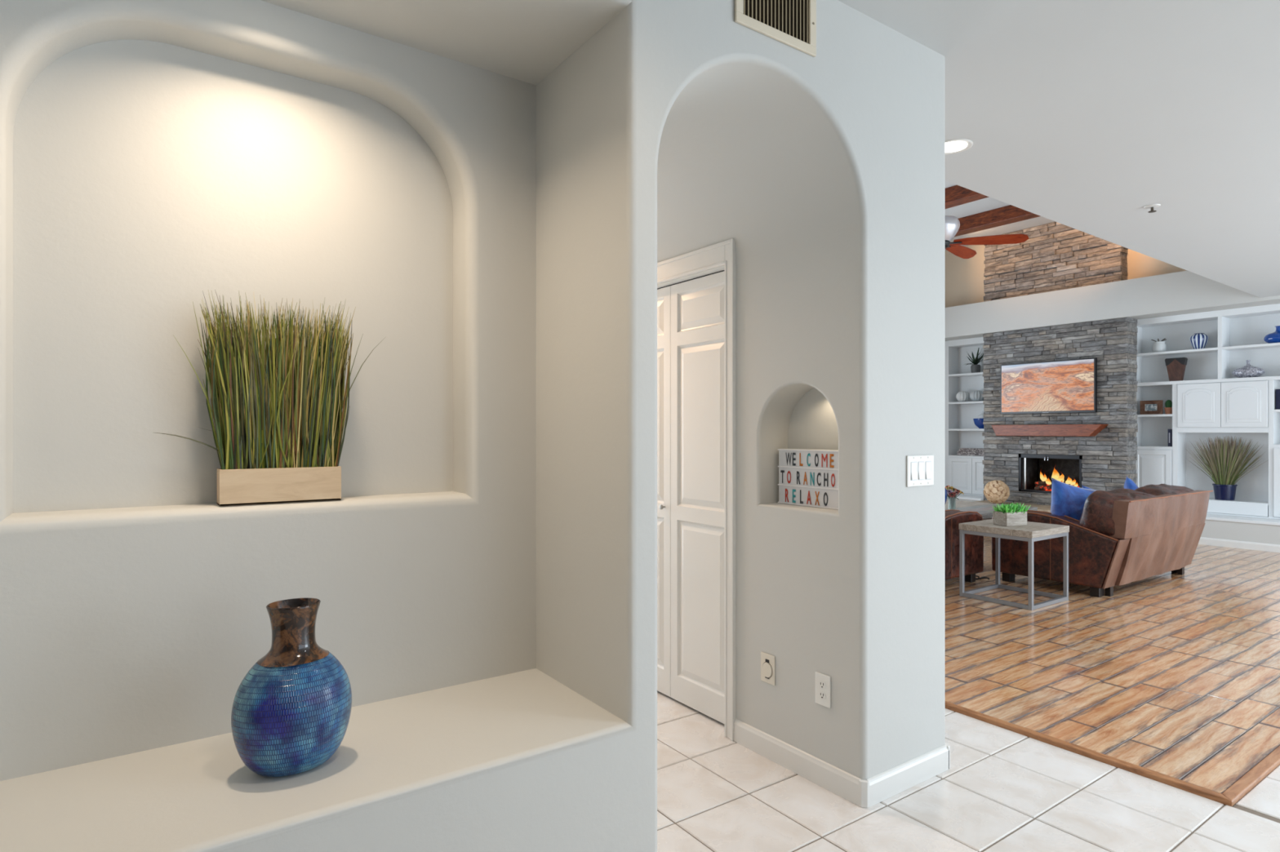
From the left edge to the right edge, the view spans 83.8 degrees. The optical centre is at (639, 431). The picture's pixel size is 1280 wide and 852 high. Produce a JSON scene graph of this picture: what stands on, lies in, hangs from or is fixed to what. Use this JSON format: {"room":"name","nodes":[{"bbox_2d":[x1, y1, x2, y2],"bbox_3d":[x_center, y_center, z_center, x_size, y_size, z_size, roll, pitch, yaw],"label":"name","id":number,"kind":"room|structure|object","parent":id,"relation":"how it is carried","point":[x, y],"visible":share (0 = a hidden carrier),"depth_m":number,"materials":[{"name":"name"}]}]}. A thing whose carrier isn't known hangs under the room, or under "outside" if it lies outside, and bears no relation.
{"room":"entrance hall","nodes":[
{"label":"entrance hall","id":0,"kind":"room"},
{"bbox_2d":[13,40,453,513],"bbox_3d":[-1.077,-0.425,2.061,1.240,1.370,0.032,0,0,-35],"label":"wall","id":1,"kind":"structure","parent":0,"point":[149,177],"depth_m":1.94,"materials":[{"name":"paint"}]},
{"bbox_2d":[0,0,536,781],"bbox_3d":[-1.027,-0.182,1.992,1.563,1.947,0.138,0,0,-35],"label":"wall","id":2,"kind":"structure","parent":0,"point":[124,631],"depth_m":1.96,"materials":[{"name":"paint"}]},
{"bbox_2d":[154,291,373,506],"bbox_3d":[-1.014,-0.093,1.998,0.580,0.582,0.117,0,0,-37],"label":"grass planter","id":3,"kind":"object","parent":2,"relation":"on","point":[278,415],"visible":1,"depth_m":1.97,"materials":[{"name":"brown wood"}]},
{"bbox_2d":[0,0,945,851],"bbox_3d":[-0.674,-0.073,1.814,4.177,2.767,0.560,0,0,-35],"label":"wall","id":4,"kind":"structure","parent":0,"point":[560,754],"depth_m":2.08,"materials":[{"name":"paint"}]},
{"bbox_2d":[231,598,351,777],"bbox_3d":[-0.818,0.598,1.686,0.261,0.386,0.201,0,0,-35],"label":"ceramic vase","id":5,"kind":"object","parent":4,"relation":"on","point":[291,713],"visible":1,"depth_m":1.62,"materials":[{"name":"blue ceramic"}]},
{"bbox_2d":[734,0,816,57],"bbox_3d":[0.431,-1.331,2.237,0.354,0.207,0.010,0,0,-35],"label":"air vent","id":6,"kind":"object","parent":4,"relation":"in","point":[791,23],"visible":1,"depth_m":2.25,"materials":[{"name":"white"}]},
{"bbox_2d":[858,779,869,808],"bbox_3d":[0.783,1.265,2.492,0.027,0.090,0.027,0,0,-35],"label":"trim","id":7,"kind":"structure","parent":4,"relation":"attached to","point":[864,784],"depth_m":2.48,"materials":[{"name":"white paint"}]},
{"bbox_2d":[866,744,949,807],"bbox_3d":[0.996,1.264,2.633,0.487,0.092,0.013,0,0,-35],"label":"baseboard","id":8,"kind":"structure","parent":4,"relation":"attached to","point":[891,782],"depth_m":2.62,"materials":[{"name":"white paint"}]},
{"bbox_2d":[906,454,933,487],"bbox_3d":[1.052,0.147,2.673,0.166,0.116,0.012,0,0,-35],"label":"light switch","id":9,"kind":"object","parent":4,"relation":"attached to","point":[920,468],"visible":1,"depth_m":2.67,"materials":[{"name":"white plastic"}]},
{"bbox_2d":[945,742,950,768],"bbox_3d":[1.197,1.265,2.782,0.027,0.090,0.027,0,0,-35],"label":"trim","id":10,"kind":"structure","parent":4,"relation":"attached to","point":[947,744],"depth_m":2.77,"materials":[{"name":"white paint"}]},
{"bbox_2d":[657,71,844,262],"bbox_3d":[-0.496,0.083,3.545,0.886,2.455,3.023,0,0,-35],"label":"wall","id":11,"kind":"structure","parent":0,"point":[738,160],"depth_m":2.73,"materials":[{"name":"paint"}]},
{"bbox_2d":[657,238,736,741],"bbox_3d":[-0.158,0.246,3.819,0.021,2.127,1.946,0,0,-35],"label":"door frame","id":12,"kind":"structure","parent":11,"relation":"attached to","point":[723,253],"depth_m":3.04,"materials":[{"name":"white paint"}]},
{"bbox_2d":[736,231,844,770],"bbox_3d":[-0.061,0.294,3.849,0.175,2.032,3.023,0,0,-35],"label":"wall","id":13,"kind":"structure","parent":0,"point":[790,300],"depth_m":2.79,"materials":[{"name":"paint"}]},
{"bbox_2d":[657,265,724,288],"bbox_3d":[-0.102,0.294,3.858,0.122,2.031,1.834,0,0,-35],"label":"door frame","id":14,"kind":"structure","parent":13,"relation":"attached to","point":[719,268],"depth_m":3.31,"materials":[{"name":"white paint"}]},
{"bbox_2d":[657,271,724,724],"bbox_3d":[-0.109,0.293,3.855,0.061,2.006,1.815,0,0,-35],"label":"door","id":15,"kind":"structure","parent":13,"relation":"in","point":[691,313],"depth_m":3.36,"materials":[{"name":"white paint"}]},
{"bbox_2d":[657,270,724,289],"bbox_3d":[-0.097,-0.717,3.862,0.025,0.009,1.820,0,0,-35],"label":"track","id":16,"kind":"object","parent":13,"relation":"attached to","point":[723,270],"depth_m":3.35,"materials":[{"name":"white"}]},
{"bbox_2d":[760,652,775,685],"bbox_3d":[0.513,0.953,2.868,0.010,0.117,0.078,0,0,-35],"label":"inlet","id":17,"kind":"object","parent":13,"relation":"attached to","point":[767,661],"visible":1,"depth_m":2.86,"materials":[{"name":"beige plastic"}]},
{"bbox_2d":[733,718,861,806],"bbox_3d":[0.586,1.264,2.760,0.013,0.092,0.642,0,0,-35],"label":"baseboard","id":18,"kind":"structure","parent":13,"relation":"attached to","point":[828,776],"depth_m":2.72,"materials":[{"name":"white paint"}]},
{"bbox_2d":[777,448,838,509],"bbox_3d":[0.684,0.184,2.833,0.048,0.225,0.332,0,0,-35],"label":"sign","id":19,"kind":"object","parent":13,"relation":"attached to","point":[806,477],"visible":0.95,"depth_m":2.82,"materials":[{"name":"white plastic"}]},
{"bbox_2d":[815,671,831,708],"bbox_3d":[0.675,0.955,2.637,0.008,0.117,0.072,0,0,-35],"label":"power outlet","id":20,"kind":"object","parent":13,"relation":"attached to","point":[823,682],"visible":1,"depth_m":2.63,"materials":[{"name":"white plastic"}]},
{"bbox_2d":[818,680,826,688],"bbox_3d":[0.674,0.935,2.636,0.004,0.029,0.033,0,0,-35],"label":"receptacle","id":21,"kind":"object","parent":20,"relation":"attached to","point":[822,684],"depth_m":2.63,"materials":[{"name":"white plastic"}]},
{"bbox_2d":[818,691,826,699],"bbox_3d":[0.674,0.975,2.636,0.004,0.029,0.033,0,0,-35],"label":"receptacle","id":22,"kind":"object","parent":20,"relation":"attached to","point":[822,695],"depth_m":2.63,"materials":[{"name":"white plastic"}]},
{"bbox_2d":[787,387,838,449],"bbox_3d":[0.753,0.055,2.859,0.027,0.550,0.460,0,0,-35],"label":"wall","id":23,"kind":"structure","parent":0,"point":[812,425],"depth_m":2.90,"materials":[{"name":"paint"}]},
{"bbox_2d":[657,536,1279,851],"bbox_3d":[1.908,1.335,3.459,14.306,0.070,10.522,0,0,-35],"label":"floor","id":24,"kind":"structure","parent":0,"point":[1170,673],"depth_m":2.99,"materials":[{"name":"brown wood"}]},
{"bbox_2d":[945,509,983,582],"bbox_3d":[2.039,0.882,6.622,1.081,0.832,1.793,0,0,-35],"label":"leather sofa","id":25,"kind":"object","parent":24,"relation":"on","point":[974,544],"visible":0.06,"depth_m":6.03,"materials":[{"name":"brown leather"}]},
{"bbox_2d":[975,575,989,579],"bbox_3d":[2.916,1.285,6.348,0.112,0.024,0.355,0,0,-35],"label":"extension cord","id":26,"kind":"object","parent":24,"relation":"on","point":[982,577],"visible":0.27,"depth_m":6.24,"materials":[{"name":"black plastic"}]},
{"bbox_2d":[945,499,1037,519],"bbox_3d":[3.408,1.079,8.122,1.800,0.438,1.297,0,0,-35],"label":"coffee table","id":27,"kind":"object","parent":24,"relation":"on","point":[982,508],"visible":0.18,"depth_m":8.10,"materials":[{"name":"grey wood"}]},
{"bbox_2d":[945,488,947,503],"bbox_3d":[3.030,0.697,7.249,0.171,0.325,0.171,0,0,-35],"label":"vase","id":28,"kind":"object","parent":27,"relation":"on","point":[946,494],"visible":0.02,"depth_m":7.19,"materials":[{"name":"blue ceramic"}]},
{"bbox_2d":[945,485,963,510],"bbox_3d":[3.356,0.719,7.676,0.242,0.279,0.226,0,0,-35],"label":"flower vase","id":29,"kind":"object","parent":27,"relation":"on","point":[952,496],"visible":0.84,"depth_m":7.64,"materials":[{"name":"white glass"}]},
{"bbox_2d":[983,480,1009,503],"bbox_3d":[4.932,0.835,9.868,0.334,0.322,0.320,0,0,-35],"label":"ball","id":30,"kind":"object","parent":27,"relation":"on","point":[996,491],"visible":1,"depth_m":9.76,"materials":[{"name":"brown"}]},
{"bbox_2d":[959,519,1069,610],"bbox_3d":[2.908,1.012,5.558,0.568,0.573,0.566,0,0,-35],"label":"side table","id":31,"kind":"object","parent":24,"relation":"on","point":[1031,532],"visible":0.91,"depth_m":5.47,"materials":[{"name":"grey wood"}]},
{"bbox_2d":[987,502,1031,526],"bbox_3d":[2.869,0.640,5.541,0.313,0.167,0.214,0,0,-21],"label":"succulent planter","id":32,"kind":"object","parent":31,"relation":"on","point":[1007,515],"visible":1,"depth_m":5.49,"materials":[{"name":"grey wood"}]},
{"bbox_2d":[973,317,1137,512],"bbox_3d":[5.505,-0.054,9.616,1.150,2.729,1.867,0,0,-35],"label":"fireplace","id":33,"kind":"object","parent":24,"relation":"on","point":[1104,461],"visible":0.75,"depth_m":9.48,"materials":[{"name":"grey stone"}]},
{"bbox_2d":[1000,357,1097,414],"bbox_3d":[5.496,-0.594,9.636,0.092,0.702,1.229,0,0,-35],"label":"television","id":34,"kind":"object","parent":33,"relation":"attached to","point":[1060,386],"visible":1,"depth_m":9.56,"materials":[{"name":"black plastic"}]},
{"bbox_2d":[991,424,1108,436],"bbox_3d":[5.467,-0.014,9.583,0.210,0.154,1.425,0,0,-35],"label":"mantel shelf","id":35,"kind":"object","parent":33,"relation":"attached to","point":[1054,430],"visible":1,"depth_m":9.45,"materials":[{"name":"brown wood"}]},
{"bbox_2d":[945,701,1231,806],"bbox_3d":[1.743,1.306,2.994,0.040,0.028,1.187,0,0,-35],"label":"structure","id":36,"kind":"structure","parent":24,"relation":"on","point":[1220,797],"depth_m":2.85,"materials":[{"name":"brown wood"}]},
{"bbox_2d":[991,484,1213,597],"bbox_3d":[4.115,0.882,6.335,1.793,0.832,1.081,0,0,-35],"label":"leather sofa","id":37,"kind":"object","parent":24,"relation":"on","point":[1122,536],"visible":0.95,"depth_m":5.77,"materials":[{"name":"brown leather"}]},
{"bbox_2d":[1050,477,1096,520],"bbox_3d":[3.677,0.670,6.027,0.562,0.556,0.219,0,0,-5],"label":"throw pillow","id":38,"kind":"object","parent":37,"relation":"on","point":[1067,500],"visible":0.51,"depth_m":5.98,"materials":[{"name":"blue fabric"}]},
{"bbox_2d":[1082,484,1093,489],"bbox_3d":[4.015,0.690,6.227,0.487,0.462,0.226,0,0,-42],"label":"throw pillow","id":39,"kind":"object","parent":37,"relation":"on","point":[1083,486],"visible":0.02,"depth_m":6.17,"materials":[{"name":"blue fabric"}]},
{"bbox_2d":[1079,488,1156,536],"bbox_3d":[3.945,0.691,5.829,0.888,0.436,0.386,0,0,-35],"label":"cushion","id":40,"kind":"object","parent":37,"relation":"on","point":[1117,512],"depth_m":5.58,"materials":[{"name":"leather"}]},
{"bbox_2d":[1124,475,1138,490],"bbox_3d":[4.625,0.680,6.645,0.194,0.537,0.547,0,0,41],"label":"throw pillow","id":41,"kind":"object","parent":37,"relation":"on","point":[1129,483],"visible":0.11,"depth_m":6.62,"materials":[{"name":"blue fabric"}]},
{"bbox_2d":[1134,484,1195,495],"bbox_3d":[4.638,0.682,6.319,0.890,0.432,0.376,0,0,-35],"label":"cushion","id":42,"kind":"object","parent":37,"relation":"on","point":[1161,489],"depth_m":6.17,"materials":[{"name":"leather"}]},
{"bbox_2d":[1222,746,1279,806],"bbox_3d":[4.873,1.306,4.483,6.874,0.028,0.040,0,0,-35],"label":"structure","id":43,"kind":"structure","parent":24,"relation":"on","point":[1253,777],"depth_m":2.67,"materials":[{"name":"brown wood"}]},
{"bbox_2d":[970,364,980,373],"bbox_3d":[5.127,-0.954,10.896,0.140,0.125,0.140,0,0,-35],"label":"pot","id":44,"kind":"object","parent":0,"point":[974,368],"depth_m":10.84,"materials":[{"name":"grey ceramic"}]},
{"bbox_2d":[945,181,1055,250],"bbox_3d":[2.760,-2.890,7.609,8.350,0.100,4.900,0,0,-35],"label":"vault","id":45,"kind":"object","parent":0,"point":[986,204],"depth_m":9.47,"materials":[{"name":"paint"}]},
{"bbox_2d":[945,185,989,208],"bbox_3d":[3.694,-2.750,8.324,0.200,0.180,4.400,0,0,-35],"label":"ceiling beam","id":46,"kind":"structure","parent":45,"relation":"attached to","point":[956,195],"depth_m":8.21,"materials":[{"name":"brown wood"}]},
{"bbox_2d":[945,215,1029,258],"bbox_3d":[2.703,-2.250,6.544,1.357,1.200,1.262,0,0,-35],"label":"ceiling fan","id":47,"kind":"object","parent":45,"relation":"hanging from","point":[952,224],"visible":0.34,"depth_m":6.37,"materials":[{"name":"brown wood"}]},
{"bbox_2d":[954,204,1039,236],"bbox_3d":[4.701,-2.750,9.029,0.200,0.180,4.400,0,0,-35],"label":"ceiling beam","id":48,"kind":"structure","parent":45,"relation":"attached to","point":[1007,215],"depth_m":9.15,"materials":[{"name":"brown wood"}]},
{"bbox_2d":[837,0,1279,297],"bbox_3d":[3.183,-1.517,1.679,13.540,0.120,5.900,0,0,-35],"label":"ceiling","id":49,"kind":"structure","parent":0,"point":[1085,116],"depth_m":3.26,"materials":[{"name":"paint"}]},
{"bbox_2d":[945,138,973,155],"bbox_3d":[1.597,-1.454,3.650,0.194,0.006,0.194,0,0,-35],"label":"recessed light","id":50,"kind":"object","parent":49,"relation":"in","point":[956,147],"visible":0.61,"depth_m":3.63,"materials":[{"name":"white paint"}]},
{"bbox_2d":[1143,204,1160,213],"bbox_3d":[3.312,-1.438,4.614,0.090,0.036,0.090,0,0,-35],"label":"sprinkler","id":51,"kind":"object","parent":49,"relation":"attached to","point":[1153,206],"visible":1,"depth_m":4.61,"materials":[{"name":"white paint"}]},
{"bbox_2d":[945,244,1186,307],"bbox_3d":[6.012,-2.358,9.764,0.350,0.964,4.700,0,0,-35],"label":"wall","id":52,"kind":"structure","parent":0,"point":[964,277],"depth_m":10.80,"materials":[{"name":"beige paint"}]},
{"bbox_2d":[945,271,1279,341],"bbox_3d":[7.474,-1.648,7.370,0.700,0.456,10.300,0,0,-35],"label":"ceiling beam","id":53,"kind":"structure","parent":52,"relation":"attached to","point":[1184,292],"depth_m":9.05,"materials":[{"name":"paint"}]},
{"bbox_2d":[983,222,1128,302],"bbox_3d":[5.643,-2.358,9.806,0.226,0.962,1.808,0,0,-35],"label":"stone chimney","id":54,"kind":"object","parent":53,"relation":"on","point":[1055,256],"visible":0.77,"depth_m":9.72,"materials":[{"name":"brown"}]},
{"bbox_2d":[946,498,1279,545],"bbox_3d":[7.474,1.160,7.370,0.700,0.300,10.300,0,0,-35],"label":"wall","id":55,"kind":"structure","parent":0,"point":[1240,531],"depth_m":7.91,"materials":[{"name":"paint"}]},
{"bbox_2d":[946,494,1279,525],"bbox_3d":[7.468,0.993,7.366,0.715,0.035,10.300,0,0,-35],"label":"trim ledge","id":56,"kind":"object","parent":55,"relation":"on","point":[1209,517],"visible":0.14,"depth_m":8.04,"materials":[{"name":"white paint"}]},
{"bbox_2d":[945,337,986,496],"bbox_3d":[5.149,-0.223,10.979,0.366,2.393,0.790,0,0,-35],"label":"bookcase","id":57,"kind":"object","parent":56,"relation":"on","point":[964,473],"visible":0.45,"depth_m":11.13,"materials":[{"name":"white paint"}]},
{"bbox_2d":[955,391,969,401],"bbox_3d":[5.002,-0.542,11.059,0.190,0.162,0.190,0,0,-35],"label":"ribbed pot","id":58,"kind":"object","parent":57,"relation":"on","point":[962,396],"visible":0.98,"depth_m":11.00,"materials":[{"name":"white ceramic"}]},
{"bbox_2d":[956,451,984,456],"bbox_3d":[5.174,0.342,10.917,0.200,0.060,0.580,0,0,-35],"label":"patterned box","id":59,"kind":"object","parent":57,"relation":"on","point":[958,453],"visible":0.54,"depth_m":10.92,"materials":[{"name":"paper"}]},
{"bbox_2d":[958,448,984,452],"bbox_3d":[5.177,0.285,10.913,0.180,0.052,0.540,0,0,-35],"label":"patterned box","id":60,"kind":"object","parent":59,"relation":"on","point":[970,450],"visible":0.56,"depth_m":10.91,"materials":[{"name":"paper"}]},
{"bbox_2d":[966,348,983,373],"bbox_3d":[5.139,-1.088,10.912,0.233,0.394,0.421,0,0,-35],"label":"potted succulent","id":61,"kind":"object","parent":57,"relation":"on","point":[975,368],"visible":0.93,"depth_m":10.85,"materials":[{"name":"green plant"}]},
{"bbox_2d":[969,390,983,401],"bbox_3d":[5.152,-0.546,10.914,0.206,0.169,0.201,0,0,-35],"label":"ribbed pot","id":62,"kind":"object","parent":57,"relation":"on","point":[975,395],"visible":0.95,"depth_m":10.85,"materials":[{"name":"grey ceramic"}]},
{"bbox_2d":[973,418,983,428],"bbox_3d":[5.209,-0.119,10.850,0.259,0.155,0.259,0,0,-35],"label":"bowl","id":63,"kind":"object","parent":57,"relation":"on","point":[978,423],"visible":0.52,"depth_m":10.79,"materials":[{"name":"blue ceramic"}]},
{"bbox_2d":[977,411,984,418],"bbox_3d":[5.209,-0.245,10.850,0.150,0.130,0.150,0,0,-35],"label":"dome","id":64,"kind":"object","parent":63,"relation":"on","point":[981,415],"visible":0.7,"depth_m":10.82,"materials":[{"name":"white"}]},
{"bbox_2d":[1135,303,1279,519],"bbox_3d":[6.929,-0.223,8.426,0.378,2.393,1.905,0,0,-35],"label":"bookcase","id":65,"kind":"object","parent":56,"relation":"on","point":[1209,402],"visible":0.86,"depth_m":8.46,"materials":[{"name":"white paint"}]},
{"bbox_2d":[1140,400,1163,414],"bbox_3d":[6.434,-0.301,8.979,0.022,0.175,0.250,0,0,-29],"label":"photo frame","id":66,"kind":"object","parent":65,"relation":"on","point":[1147,407],"visible":1,"depth_m":8.97,"materials":[{"name":"brown wood"}]},
{"bbox_2d":[1145,404,1157,411],"bbox_3d":[6.434,-0.301,8.979,0.007,0.087,0.142,0,0,-29],"label":"photo","id":67,"kind":"object","parent":66,"relation":"on","point":[1148,406],"depth_m":8.98},
{"bbox_2d":[1151,338,1166,352],"bbox_3d":[6.511,-1.078,8.955,0.146,0.182,0.149,0,0,-35],"label":"jug","id":68,"kind":"object","parent":65,"relation":"on","point":[1159,346],"visible":0.98,"depth_m":8.90,"materials":[{"name":"white ceramic"}]},
{"bbox_2d":[1164,400,1172,413],"bbox_3d":[6.553,-0.303,8.843,0.096,0.178,0.096,0,0,-35],"label":"potted cactus","id":69,"kind":"object","parent":65,"relation":"on","point":[1168,409],"visible":0.95,"depth_m":8.81,"materials":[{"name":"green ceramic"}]},
{"bbox_2d":[1164,407,1172,413],"bbox_3d":[6.553,-0.255,8.843,0.096,0.082,0.096,0,0,-35],"label":"pot","id":70,"kind":"object","parent":69,"relation":"on","point":[1167,410],"depth_m":8.81,"materials":[{"name":"brown ceramic"}]},
{"bbox_2d":[1168,429,1172,446],"bbox_3d":[6.586,0.078,8.833,0.166,0.216,0.036,0,0,-35],"label":"book","id":71,"kind":"object","parent":65,"relation":"on","point":[1170,431],"visible":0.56,"depth_m":8.78,"materials":[{"name":"blue paper"}]},
{"bbox_2d":[1164,357,1187,381],"bbox_3d":[6.610,-0.760,8.797,0.074,0.288,0.214,0,0,-35],"label":"vase","id":72,"kind":"object","parent":65,"relation":"on","point":[1175,367],"visible":0.85,"depth_m":8.77,"materials":[{"name":"brown ceramic"}]},
{"bbox_2d":[1189,333,1208,349],"bbox_3d":[6.750,-1.085,8.614,0.184,0.197,0.184,0,0,-35],"label":"jar","id":73,"kind":"object","parent":65,"relation":"on","point":[1199,340],"visible":0.94,"depth_m":8.56,"materials":[{"name":"blue ceramic"}]},
{"bbox_2d":[1189,435,1267,500],"bbox_3d":[6.900,0.426,8.407,0.284,0.760,0.772,0,0,-35],"label":"grass plant","id":74,"kind":"object","parent":65,"relation":"on","point":[1224,462],"visible":1,"depth_m":8.38,"materials":[{"name":"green plant"}]},
{"bbox_2d":[1231,360,1265,377],"bbox_3d":[7.016,-0.720,8.233,0.180,0.207,0.300,0,0,-35],"label":"vase","id":75,"kind":"object","parent":65,"relation":"on","point":[1248,371],"visible":0.94,"depth_m":8.19,"materials":[{"name":"silver metal"}]},
{"bbox_2d":[1263,325,1279,343],"bbox_3d":[7.171,-1.085,8.012,0.180,0.196,0.256,0,0,-35],"label":"vase","id":76,"kind":"object","parent":65,"relation":"on","point":[1274,337],"visible":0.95,"depth_m":8.00,"materials":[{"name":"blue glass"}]},
{"bbox_2d":[1275,389,1279,409],"bbox_3d":[7.180,-0.359,7.986,0.164,0.226,0.060,0,0,-35],"label":"book","id":77,"kind":"object","parent":65,"relation":"on","point":[1277,391],"visible":1,"depth_m":7.95,"materials":[{"name":"blue paper"}]},
{"bbox_2d":[1198,537,1279,552],"bbox_3d":[7.168,1.262,7.186,0.013,0.095,10.150,0,0,-35],"label":"baseboard","id":78,"kind":"structure","parent":55,"relation":"attached to","point":[1206,541],"depth_m":7.91,"materials":[{"name":"white paint"}]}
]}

